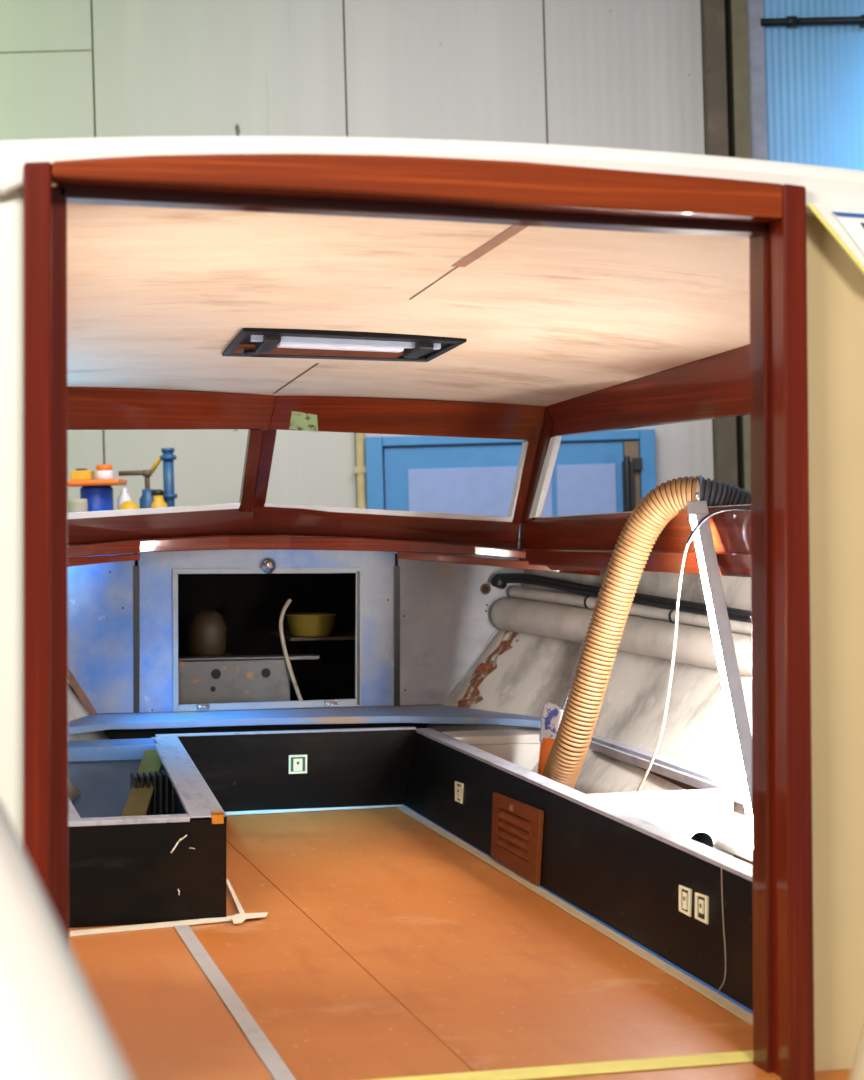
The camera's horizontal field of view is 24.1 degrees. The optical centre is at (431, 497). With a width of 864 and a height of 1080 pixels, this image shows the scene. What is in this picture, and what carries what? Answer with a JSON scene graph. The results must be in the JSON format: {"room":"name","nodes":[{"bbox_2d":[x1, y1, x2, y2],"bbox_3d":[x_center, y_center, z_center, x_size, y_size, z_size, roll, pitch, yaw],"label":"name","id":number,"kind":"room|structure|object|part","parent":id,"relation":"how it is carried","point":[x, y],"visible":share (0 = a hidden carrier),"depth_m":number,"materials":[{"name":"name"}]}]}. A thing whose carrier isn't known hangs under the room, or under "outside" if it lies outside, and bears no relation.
{"room":"shipyard hall","nodes":[
{"label":"shipyard hall","id":0,"kind":"room"},
{"bbox_2d":[0,189,21,843],"bbox_3d":[-1.618,0.480,3.444,1.855,2.140,0.040,0,0,-15],"label":"wall","id":1,"kind":"structure","parent":0,"point":[11,204],"depth_m":3.65,"materials":[{"name":"white paint"}]},
{"bbox_2d":[22,154,814,1079],"bbox_3d":[-0.001,0.300,3.856,1.533,1.879,0.170,0,0,-15],"label":"door frame","id":2,"kind":"structure","parent":1,"relation":"in","point":[772,216],"depth_m":3.88,"materials":[{"name":"brown wood"}]},
{"bbox_3d":[-0.004,-0.594,3.829,1.416,0.090,0.080,0,0,-15],"label":"head rail","id":3,"kind":"part","parent":2,"relation":"part of","materials":[{"name":"brown wood"}]},
{"bbox_2d":[68,683,108,801],"bbox_3d":[-1.381,0.601,6.596,0.626,0.864,2.188,0,0,-4],"label":"wall","id":4,"kind":"structure","parent":0,"point":[76,710],"depth_m":7.53,"materials":[{"name":"white paint"}]},
{"bbox_2d":[68,553,139,566],"bbox_3d":[-1.257,0.235,7.454,0.034,0.054,0.456,0,0,44],"label":"trim","id":5,"kind":"structure","parent":4,"relation":"attached to","point":[72,561],"depth_m":7.47,"materials":[{"name":"brown wood"}]},
{"bbox_2d":[0,0,713,685],"bbox_3d":[-3.265,-0.709,12.539,9.984,7.600,0.082,-2,0,0],"label":"wall","id":6,"kind":"structure","parent":0,"point":[622,74],"depth_m":12.50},
{"bbox_2d":[354,433,366,508],"bbox_3d":[-0.398,1.215,12.455,0.080,3.394,0.090,-2,0,0],"label":"pipe","id":7,"kind":"object","parent":6,"relation":"attached to","point":[360,469],"visible":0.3,"depth_m":12.41,"materials":[{"name":"beige plastic"}]},
{"bbox_2d":[365,429,655,558],"bbox_3d":[0.523,1.244,12.396,1.774,3.284,0.167,-2,0,0],"label":"door","id":8,"kind":"structure","parent":6,"relation":"in","point":[587,477],"depth_m":12.40,"materials":[{"name":"blue metal"}]},
{"bbox_3d":[0.523,1.244,12.430,1.773,3.284,0.100,-2,0,0],"label":"frame","id":9,"kind":"part","parent":8,"relation":"part of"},
{"bbox_3d":[0.528,1.246,12.412,1.274,2.879,0.025,-2,0,0],"label":"panel","id":10,"kind":"part","parent":8,"relation":"part of","materials":[{"name":"blue glass"}]},
{"bbox_3d":[1.265,1.248,12.430,0.090,3.194,0.060,-2,0,0],"label":"post","id":11,"kind":"part","parent":8,"relation":"part of","materials":[{"name":"grey metal"}]},
{"bbox_2d":[52,183,749,405],"bbox_3d":[-0.105,-0.497,5.888,2.422,0.313,3.890,0,0,-15],"label":"ceiling","id":12,"kind":"structure","parent":0,"point":[156,296],"depth_m":5.59,"materials":[{"name":"beige wood"}]},
{"bbox_2d":[222,328,466,361],"bbox_3d":[-0.294,-0.484,6.432,0.708,0.071,0.531,0,0,-15],"label":"ceiling light","id":13,"kind":"object","parent":12,"relation":"attached to","point":[249,342],"visible":1,"depth_m":6.32,"materials":[{"name":"plastic"}]},
{"bbox_3d":[-0.577,-0.461,6.437,0.052,0.020,0.052,0,0,-15],"label":"catch knob","id":14,"kind":"part","parent":13,"relation":"part of","materials":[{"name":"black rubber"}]},
{"bbox_3d":[-0.267,-0.485,6.309,0.605,0.033,0.032,0,0,-16],"label":"slide rail","id":15,"kind":"part","parent":13,"relation":"part of","materials":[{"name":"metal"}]},
{"bbox_2d":[273,267,457,393],"bbox_3d":[-0.264,-0.492,6.394,0.009,0.195,2.572,0,0,-15],"label":"joint","id":16,"kind":"object","parent":12,"relation":"attached to","point":[456,267],"visible":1,"depth_m":5.62,"materials":[{"name":"brown wood"}]},
{"bbox_2d":[452,225,527,266],"bbox_3d":[0.143,-0.607,4.867,0.044,0.038,0.590,0,0,-15],"label":"strip","id":17,"kind":"object","parent":12,"relation":"attached to","point":[513,230],"visible":0.89,"depth_m":4.88,"materials":[{"name":"beige wood"}]},
{"bbox_2d":[69,807,851,1079],"bbox_3d":[-0.127,1.175,5.892,2.200,0.050,4.050,0,0,-15],"label":"floor","id":18,"kind":"structure","parent":0,"point":[502,974],"depth_m":4.96,"materials":[{"name":"orange wood"}]},
{"bbox_2d":[68,736,225,927],"bbox_3d":[-1.004,1.003,6.357,0.666,0.294,1.858,0,0,-15],"label":"locker","id":19,"kind":"object","parent":18,"relation":"on","point":[128,865],"visible":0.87,"depth_m":5.50,"materials":[{"name":"black paint"}]},
{"bbox_3d":[-1.223,1.010,6.194,0.160,0.281,1.600,0,0,-15],"label":"rail","id":20,"kind":"part","parent":19,"relation":"part of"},
{"bbox_3d":[-1.254,0.889,7.118,0.576,0.051,0.200,0,0,-15],"label":"rail","id":21,"kind":"part","parent":19,"relation":"part of","materials":[{"name":"grey metal"}]},
{"bbox_3d":[-1.204,1.032,7.064,0.646,0.235,0.010,0,0,-15],"label":"panel","id":22,"kind":"part","parent":19,"relation":"part of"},
{"bbox_3d":[-0.879,0.872,5.464,0.446,0.014,0.058,0,0,-15],"label":"rail","id":23,"kind":"part","parent":19,"relation":"part of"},
{"bbox_3d":[-0.827,1.010,5.462,0.546,0.281,0.020,0,0,-15],"label":"panel","id":24,"kind":"part","parent":19,"relation":"part of","materials":[{"name":"black paint"}]},
{"bbox_3d":[-0.755,1.012,6.439,0.020,0.275,1.835,0,0,-11],"label":"panel","id":25,"kind":"part","parent":19,"relation":"part of","materials":[{"name":"black paint"}]},
{"bbox_3d":[-0.788,0.871,6.419,0.100,0.013,1.860,0,0,-11],"label":"rail","id":26,"kind":"part","parent":19,"relation":"part of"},
{"bbox_2d":[70,915,233,935],"bbox_3d":[-0.733,1.145,5.426,0.501,0.003,0.060,0,0,-27],"label":"tape","id":27,"kind":"object","parent":18,"relation":"on","point":[227,918],"visible":1,"depth_m":5.40,"materials":[{"name":"white paper"}]},
{"bbox_2d":[130,770,174,814],"bbox_3d":[-0.926,1.029,6.709,0.142,0.241,0.120,0,0,-15],"label":"hose","id":28,"kind":"object","parent":18,"relation":"on","point":[162,802],"visible":0.38,"depth_m":6.67,"materials":[{"name":"black metal"}]},
{"bbox_2d":[69,927,272,1079],"bbox_3d":[-0.692,1.149,4.577,0.430,0.003,1.640,0,0,-15],"label":"floor panel","id":29,"kind":"object","parent":18,"relation":"on","point":[164,1017],"visible":0.67,"depth_m":4.55,"materials":[{"name":"brown orange-brown painted plywood"}]},
{"bbox_2d":[173,924,295,1079],"bbox_3d":[-0.467,1.147,4.652,0.040,0.006,1.630,0,0,-15],"label":"floor strip","id":30,"kind":"object","parent":18,"relation":"on","point":[257,1039],"visible":1,"depth_m":4.54,"materials":[{"name":"metal"}]},
{"bbox_2d":[226,879,244,913],"bbox_3d":[-0.567,1.145,5.821,0.015,0.003,0.518,0,0,-10],"label":"tape","id":31,"kind":"object","parent":18,"relation":"on","point":[237,903],"visible":0.86,"depth_m":5.78,"materials":[{"name":"white paper"}]},
{"bbox_2d":[231,912,267,923],"bbox_3d":[-0.491,1.140,5.497,0.114,0.002,0.121,0,0,-15],"label":"tape","id":32,"kind":"object","parent":18,"relation":"on","point":[237,918],"visible":1,"depth_m":5.51,"materials":[{"name":"white paper"}]},
{"bbox_2d":[155,727,416,811],"bbox_3d":[-0.529,1.004,7.646,1.070,0.292,0.393,0,0,-15],"label":"panel","id":33,"kind":"object","parent":18,"relation":"on","point":[351,767],"visible":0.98,"depth_m":7.46,"materials":[{"name":"black paint"}]},
{"bbox_2d":[289,755,306,773],"bbox_3d":[-0.494,0.981,7.457,0.069,0.068,0.006,0,0,-15],"label":"outlet","id":34,"kind":"object","parent":33,"relation":"attached to","point":[297,763],"depth_m":7.45,"materials":[{"name":"white plastic"}]},
{"bbox_2d":[68,549,524,738],"bbox_3d":[-0.591,0.689,8.211,2.091,1.021,0.810,0,0,-15],"label":"bulkhead","id":35,"kind":"object","parent":18,"relation":"on","point":[419,626],"visible":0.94,"depth_m":7.95,"materials":[{"name":"grey paint"}]},
{"bbox_3d":[-1.321,0.517,7.649,0.390,0.644,0.020,0,0,-15],"label":"panel","id":36,"kind":"part","parent":35,"relation":"part of","materials":[{"name":"paint"}]},
{"bbox_2d":[178,652,233,656],"bbox_3d":[-1.034,0.655,8.274,0.443,0.019,0.420,0,0,-15],"label":"shelf board","id":37,"kind":"object","parent":35,"relation":"in","point":[180,654],"visible":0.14,"depth_m":8.36,"materials":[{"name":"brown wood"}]},
{"bbox_2d":[187,610,226,656],"bbox_3d":[-0.913,0.550,8.213,0.160,0.190,0.160,0,0,-15],"label":"pot","id":38,"kind":"object","parent":37,"relation":"on","point":[206,629],"visible":0.91,"depth_m":8.15,"materials":[{"name":"ceramic"}]},
{"bbox_3d":[-0.790,0.752,8.060,0.677,0.241,0.100,0,0,-15],"label":"step plate","id":39,"kind":"part","parent":35,"relation":"part of","materials":[{"name":"metal"}]},
{"bbox_3d":[-0.633,0.517,7.833,1.004,0.678,0.020,0,0,-15],"label":"panel","id":40,"kind":"part","parent":35,"relation":"part of","materials":[{"name":"grey paint"}]},
{"bbox_3d":[-0.633,0.542,7.820,0.741,0.547,0.012,0,0,-15],"label":"locker frame","id":41,"kind":"part","parent":35,"relation":"part of","materials":[{"name":"grey metal"}]},
{"bbox_3d":[-0.627,0.261,7.800,0.060,0.060,0.034,0,0,-15],"label":"catch knob","id":42,"kind":"part","parent":35,"relation":"part of","materials":[{"name":"silver metal"}]},
{"bbox_3d":[-0.622,1.008,7.836,1.750,0.385,0.020,0,0,-15],"label":"panel","id":43,"kind":"part","parent":35,"relation":"part of","materials":[{"name":"grey metal"}]},
{"bbox_2d":[279,599,302,700],"bbox_3d":[-0.568,0.610,8.073,0.067,0.410,0.156,0,0,-24],"label":"loose cable","id":44,"kind":"object","parent":35,"relation":"hanging from","point":[288,602],"visible":0.96,"depth_m":8.06,"materials":[{"name":"white plastic"}]},
{"bbox_2d":[68,535,525,558],"bbox_3d":[-0.542,0.190,7.666,1.878,0.095,0.328,0,0,-15],"label":"trim","id":45,"kind":"structure","parent":35,"relation":"attached to","point":[226,542],"depth_m":7.79,"materials":[{"name":"brown wood"}]},
{"bbox_2d":[68,705,540,734],"bbox_3d":[-0.538,0.834,7.490,1.912,0.034,0.711,0,0,-15],"label":"ledge","id":46,"kind":"object","parent":35,"relation":"attached to","point":[436,714],"visible":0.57,"depth_m":7.59,"materials":[{"name":"grey metal"}]},
{"bbox_2d":[270,630,354,640],"bbox_3d":[-0.457,0.569,8.413,0.354,0.011,0.450,0,0,-15],"label":"shelf board","id":47,"kind":"object","parent":35,"relation":"attached to","point":[336,634],"visible":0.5,"depth_m":8.24,"materials":[{"name":"brown wood"}]},
{"bbox_2d":[286,612,335,636],"bbox_3d":[-0.493,0.517,8.253,0.212,0.090,0.212,0,0,-15],"label":"bowl","id":48,"kind":"object","parent":47,"relation":"on","point":[308,624],"visible":0.99,"depth_m":8.18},
{"bbox_3d":[0.189,0.521,8.052,0.668,0.640,0.020,0,0,-15],"label":"panel","id":49,"kind":"part","parent":35,"relation":"part of","materials":[{"name":"grey paint"}]},
{"bbox_3d":[-0.898,0.185,8.849,2.700,0.070,2.240,0,0,-15],"label":"deck","id":50,"kind":"object","parent":35,"relation":"on","visible":0},
{"bbox_2d":[67,387,561,543],"bbox_3d":[-0.575,-0.110,7.643,2.044,0.590,0.709,0,0,-15],"label":"window","id":51,"kind":"structure","parent":50,"relation":"on","point":[88,408],"depth_m":7.73,"materials":[{"name":"brown wood"}]},
{"bbox_2d":[68,535,527,549],"bbox_3d":[-0.562,0.178,7.743,1.878,0.074,0.450,0,0,-15],"label":"board","id":52,"kind":"object","parent":51,"relation":"attached to","point":[518,546],"visible":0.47,"depth_m":7.84,"materials":[{"name":"brown wood"}]},
{"bbox_2d":[225,805,402,814],"bbox_3d":[-0.428,1.146,7.458,0.704,0.002,0.068,0,0,-18],"label":"tape","id":53,"kind":"object","parent":18,"relation":"on","point":[379,806],"visible":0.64,"depth_m":7.43,"materials":[{"name":"paper"}]},
{"bbox_2d":[226,840,474,1071],"bbox_3d":[-0.303,1.149,5.432,0.002,0.002,2.928,0,0,-16],"label":"joint","id":54,"kind":"object","parent":18,"relation":"on","point":[226,840],"visible":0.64,"depth_m":4.95,"materials":[{"name":"brown wood"}]},
{"bbox_2d":[537,702,563,774],"bbox_3d":[0.403,0.887,7.012,0.117,0.358,0.050,0,0,-15],"label":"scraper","id":55,"kind":"object","parent":18,"relation":"on","point":[551,717],"visible":0.56,"depth_m":7.00,"materials":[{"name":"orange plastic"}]},
{"bbox_3d":[0.386,0.947,7.008,0.082,0.238,0.050,0,0,-15],"label":"handle","id":56,"kind":"part","parent":55,"relation":"part of","materials":[{"name":"orange plastic"}]},
{"bbox_3d":[0.416,0.781,7.016,0.090,0.146,0.020,0,0,-15],"label":"blade","id":57,"kind":"part","parent":55,"relation":"part of","materials":[{"name":"white metal"}]},
{"bbox_2d":[370,1050,752,1079],"bbox_3d":[0.139,1.147,4.025,1.250,0.001,0.075,0,0,-15],"label":"tape","id":58,"kind":"object","parent":18,"relation":"on","point":[740,1056],"visible":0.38,"depth_m":4.07,"materials":[{"name":"yellow plastic"}]},
{"bbox_2d":[397,805,752,1025],"bbox_3d":[0.306,1.146,5.941,0.047,0.002,3.350,0,0,-15],"label":"tape","id":59,"kind":"object","parent":18,"relation":"on","point":[715,997],"visible":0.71,"depth_m":5.42,"materials":[{"name":"white paper"}]},
{"bbox_2d":[402,728,752,1013],"bbox_3d":[0.638,1.002,5.947,0.634,0.297,3.560,0,0,-15],"label":"locker","id":60,"kind":"object","parent":18,"relation":"on","point":[632,863],"visible":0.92,"depth_m":5.88,"materials":[{"name":"black paint"}]},
{"bbox_2d":[455,781,463,803],"bbox_3d":[0.091,1.004,6.913,0.018,0.066,0.122,0,0,-15],"label":"outlet","id":61,"kind":"object","parent":60,"relation":"attached to","point":[459,785],"depth_m":6.90,"materials":[{"name":"plastic"}]},
{"bbox_2d":[491,792,543,884],"bbox_3d":[0.259,1.038,6.242,0.054,0.208,0.559,0,0,-15],"label":"vent grille","id":62,"kind":"object","parent":60,"relation":"attached to","point":[517,818],"depth_m":6.20,"materials":[{"name":"brown wood"}]},
{"bbox_3d":[0.425,0.871,5.890,0.064,0.012,3.560,0,0,-15],"label":"rail","id":63,"kind":"part","parent":60,"relation":"part of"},
{"bbox_3d":[0.959,0.874,5.846,0.065,0.042,3.200,0,0,-15],"label":"rail","id":64,"kind":"part","parent":60,"relation":"part of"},
{"bbox_2d":[679,885,691,916],"bbox_3d":[0.619,0.984,4.955,0.017,0.062,0.096,0,0,-15],"label":"outlet","id":65,"kind":"object","parent":60,"relation":"attached to","point":[685,891],"depth_m":4.95,"materials":[{"name":"plastic"}]},
{"bbox_3d":[0.941,1.022,5.894,0.015,0.255,3.300,0,0,-15],"label":"panel","id":66,"kind":"part","parent":60,"relation":"part of","materials":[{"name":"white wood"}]},
{"bbox_2d":[695,892,708,923],"bbox_3d":[0.647,0.981,4.854,0.017,0.062,0.098,0,0,-15],"label":"outlet","id":67,"kind":"object","parent":60,"relation":"attached to","point":[701,898],"depth_m":4.85,"materials":[{"name":"plastic"}]},
{"bbox_2d":[716,868,725,992],"bbox_3d":[0.670,1.012,4.726,0.024,0.274,0.133,0,0,3],"label":"string","id":68,"kind":"object","parent":60,"relation":"hanging from","point":[721,868],"visible":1,"depth_m":4.71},
{"bbox_2d":[542,475,750,788],"bbox_3d":[0.815,0.538,6.722,0.943,1.221,0.564,0,0,-15],"label":"hose","id":69,"kind":"object","parent":18,"relation":"on","point":[570,747],"visible":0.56,"depth_m":6.62,"materials":[{"name":"beige plastic"}]},
{"bbox_2d":[427,569,751,860],"bbox_3d":[0.944,0.576,6.235,0.741,0.914,4.021,0,0,-21],"label":"wall","id":70,"kind":"structure","parent":0,"point":[536,671],"depth_m":7.13,"materials":[{"name":"white paint"}]},
{"bbox_2d":[458,631,516,707],"bbox_3d":[0.214,0.661,7.929,0.246,0.317,0.144,0,0,-15],"label":"rust stain","id":71,"kind":"structure","parent":70,"relation":"attached to","point":[485,667],"depth_m":7.94,"materials":[{"name":"brown metal"}]},
{"bbox_2d":[397,552,599,575],"bbox_3d":[0.271,0.247,7.752,0.830,0.084,0.163,0,0,22],"label":"trim","id":72,"kind":"structure","parent":70,"relation":"attached to","point":[518,564],"depth_m":7.79,"materials":[{"name":"brown wood"}]},
{"bbox_2d":[561,574,605,710],"bbox_3d":[0.581,0.533,7.461,0.045,0.556,0.396,0,0,39],"label":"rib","id":73,"kind":"object","parent":70,"relation":"attached to","point":[564,702],"visible":0.07,"depth_m":7.39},
{"bbox_2d":[491,597,750,676],"bbox_3d":[1.011,0.490,6.441,0.304,0.194,3.538,0,0,-21],"label":"pipe","id":74,"kind":"object","parent":70,"relation":"attached to","point":[643,636],"visible":0.53,"depth_m":7.21,"materials":[{"name":"white plastic"}]},
{"bbox_2d":[508,587,750,634],"bbox_3d":[1.041,0.405,6.443,0.218,0.106,3.517,0,0,-21],"label":"pipe","id":75,"kind":"object","parent":70,"relation":"attached to","point":[583,601],"visible":0.56,"depth_m":7.29,"materials":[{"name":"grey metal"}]},
{"bbox_2d":[491,573,750,622],"bbox_3d":[1.014,0.356,6.442,0.242,0.121,3.528,0,0,-23],"label":"cable bundle","id":76,"kind":"object","parent":75,"relation":"on","point":[500,581],"visible":0.58,"depth_m":7.50,"materials":[{"name":"black rubber"}]},
{"bbox_2d":[687,501,751,842],"bbox_3d":[0.874,0.524,5.947,0.065,1.032,0.796,0,0,-7],"label":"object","id":77,"kind":"object","parent":70,"relation":"attached to","point":[734,699],"visible":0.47,"depth_m":5.98,"materials":[{"name":"metal"}]},
{"bbox_2d":[636,506,750,791],"bbox_3d":[0.831,0.475,6.154,0.436,0.904,0.149,0,0,24],"label":"cable","id":78,"kind":"object","parent":77,"relation":"hanging from","point":[732,508],"visible":0.86,"depth_m":6.17,"materials":[{"name":"white plastic"}]},
{"bbox_2d":[763,0,863,170],"bbox_3d":[3.788,-0.906,12.500,3.400,7.600,0.101,-2,0,0],"label":"wall","id":79,"kind":"structure","parent":0,"point":[814,74],"depth_m":12.45,"materials":[{"name":"blue metal"}]},
{"bbox_2d":[760,15,863,27],"bbox_3d":[3.671,-2.954,12.413,3.320,0.078,0.094,-2,0,0],"label":"conduit pipe","id":80,"kind":"object","parent":79,"relation":"attached to","point":[789,21],"visible":1,"depth_m":12.38,"materials":[{"name":"black metal"}]},
{"bbox_2d":[806,215,863,1070],"bbox_3d":[1.617,0.480,4.309,1.847,2.140,0.040,0,0,-15],"label":"wall","id":81,"kind":"structure","parent":0,"point":[835,284],"depth_m":4.07,"materials":[{"name":"beige paint"}]},
{"bbox_3d":[0.358,1.580,2.145,5.000,0.060,3.360,0,0,-15],"label":"floor","id":82,"kind":"structure","parent":0,"visible":0},
{"bbox_2d":[0,801,132,1079],"bbox_3d":[-0.491,0.911,1.458,0.499,1.279,1.226,0,0,-18],"label":"cockpit coaming","id":83,"kind":"object","parent":82,"relation":"on","point":[53,1026],"visible":1,"depth_m":1.45,"materials":[{"name":"white plastic"}]},
{"bbox_2d":[849,1027,863,1079],"bbox_3d":[0.626,1.074,2.202,0.344,0.952,1.139,0,0,16],"label":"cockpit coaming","id":84,"kind":"object","parent":82,"relation":"on","point":[857,1073],"visible":1,"depth_m":2.26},
{"label":"floor","id":85,"kind":"structure","parent":0,"visible":0},
{"bbox_2d":[701,0,767,491],"bbox_3d":[1.907,-0.854,12.445,0.365,7.600,0.210,-2,0,0],"label":"pillar","id":86,"kind":"structure","parent":85,"relation":"on","point":[733,53],"depth_m":12.34,"materials":[{"name":"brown metal"}]},
{"bbox_3d":[-1.687,1.577,10.800,0.863,2.740,0.600,-2,0,0],"label":"bench","id":87,"kind":"object","parent":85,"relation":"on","visible":0},
{"bbox_2d":[68,499,87,512],"bbox_3d":[-1.861,0.108,10.650,0.102,0.206,0.104,-2,0,0],"label":"tin","id":88,"kind":"object","parent":87,"relation":"on","point":[74,505],"visible":0.42,"depth_m":10.61,"materials":[{"name":"white metal"}]},
{"bbox_2d":[68,479,126,511],"bbox_3d":[-1.793,0.067,10.800,0.301,0.326,0.300,-2,0,0],"label":"drum","id":89,"kind":"object","parent":87,"relation":"on","point":[98,493],"visible":0.5,"depth_m":10.72,"materials":[{"name":"blue plastic"}]},
{"bbox_2d":[71,468,94,479],"bbox_3d":[-1.862,-0.126,10.790,0.105,0.062,0.140,-2,0,0],"label":"box","id":90,"kind":"object","parent":89,"relation":"on","point":[78,474],"visible":0.96,"depth_m":10.72,"materials":[{"name":"yellow plastic"}]},
{"bbox_3d":[-1.797,-0.080,10.800,0.301,0.032,0.300,-2,0,0],"label":"tray lid","id":91,"kind":"part","parent":89,"relation":"part of","materials":[{"name":"orange plastic"}]},
{"bbox_2d":[96,464,112,479],"bbox_3d":[-1.747,-0.138,10.800,0.094,0.081,0.094,-2,0,0],"label":"can","id":92,"kind":"object","parent":89,"relation":"on","point":[104,471],"visible":0.94,"depth_m":10.76,"materials":[{"name":"white plastic"}]},
{"bbox_2d":[117,488,131,509],"bbox_3d":[-1.642,0.076,10.820,0.076,0.258,0.076,-2,0,0],"label":"bottle","id":93,"kind":"object","parent":87,"relation":"on","point":[124,496],"visible":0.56,"depth_m":10.80,"materials":[{"name":"white plastic"}]},
{"bbox_2d":[119,501,139,509],"bbox_3d":[-1.599,0.110,10.700,0.120,0.189,0.120,-2,0,0],"label":"jug","id":94,"kind":"object","parent":87,"relation":"on","point":[127,504],"visible":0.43,"depth_m":10.66,"materials":[{"name":"yellow plastic"}]},
{"bbox_2d":[118,470,153,508],"bbox_3d":[-1.583,0.027,10.900,0.196,0.353,0.090,-2,0,0],"label":"pipe","id":95,"kind":"object","parent":87,"relation":"on","point":[145,501],"visible":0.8,"depth_m":10.88,"materials":[{"name":"brown metal"}]},
{"bbox_2d":[151,489,166,507],"bbox_3d":[-1.474,0.077,10.900,0.100,0.246,0.100,-2,0,0],"label":"canister","id":96,"kind":"object","parent":87,"relation":"on","point":[158,494],"visible":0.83,"depth_m":10.87,"materials":[{"name":"yellow plastic"}]},
{"bbox_2d":[150,448,176,506],"bbox_3d":[-1.459,-0.022,11.000,0.152,0.496,0.090,-2,0,0],"label":"pipe","id":97,"kind":"object","parent":87,"relation":"on","point":[168,458],"visible":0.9,"depth_m":10.97,"materials":[{"name":"blue metal"}]},
{"bbox_3d":[-0.105,-0.519,5.888,2.424,0.325,3.891,0,0,-15],"label":"roof","id":98,"kind":"structure","parent":0,"visible":0},
{"bbox_2d":[0,136,863,215],"bbox_3d":[-0.014,-0.469,3.922,5.200,0.432,0.215,0,0,-15],"label":"roof edge","id":99,"kind":"structure","parent":98,"relation":"attached to","point":[823,185],"depth_m":3.83,"materials":[{"name":"white paint"}]},
{"bbox_2d":[807,203,863,274],"bbox_3d":[0.955,-0.346,4.056,0.448,0.472,0.031,0,0,-15],"label":"board","id":100,"kind":"object","parent":99,"relation":"attached to","point":[845,224],"visible":1,"depth_m":4.01,"materials":[{"name":"plastic"}]},
{"bbox_3d":[0.926,-0.481,4.039,0.279,0.167,0.006,0,0,-15],"label":"sign plate","id":101,"kind":"part","parent":100,"relation":"part of","materials":[{"name":"white plastic"}]},
{"bbox_3d":[1.082,0.125,6.387,0.590,0.177,4.220,0,0,-15],"label":"deck","id":102,"kind":"object","parent":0,"visible":0},
{"bbox_2d":[519,344,750,576],"bbox_3d":[0.952,-0.141,6.124,0.090,0.850,3.789,0,0,-18],"label":"window","id":103,"kind":"structure","parent":102,"relation":"on","point":[716,386],"depth_m":6.70,"materials":[{"name":"brown wood"}]},
{"bbox_3d":[0.937,0.194,6.089,0.040,0.126,3.728,0,0,-18],"label":"rail","id":104,"kind":"part","parent":103,"relation":"part of","materials":[{"name":"brown wood"}]}
]}

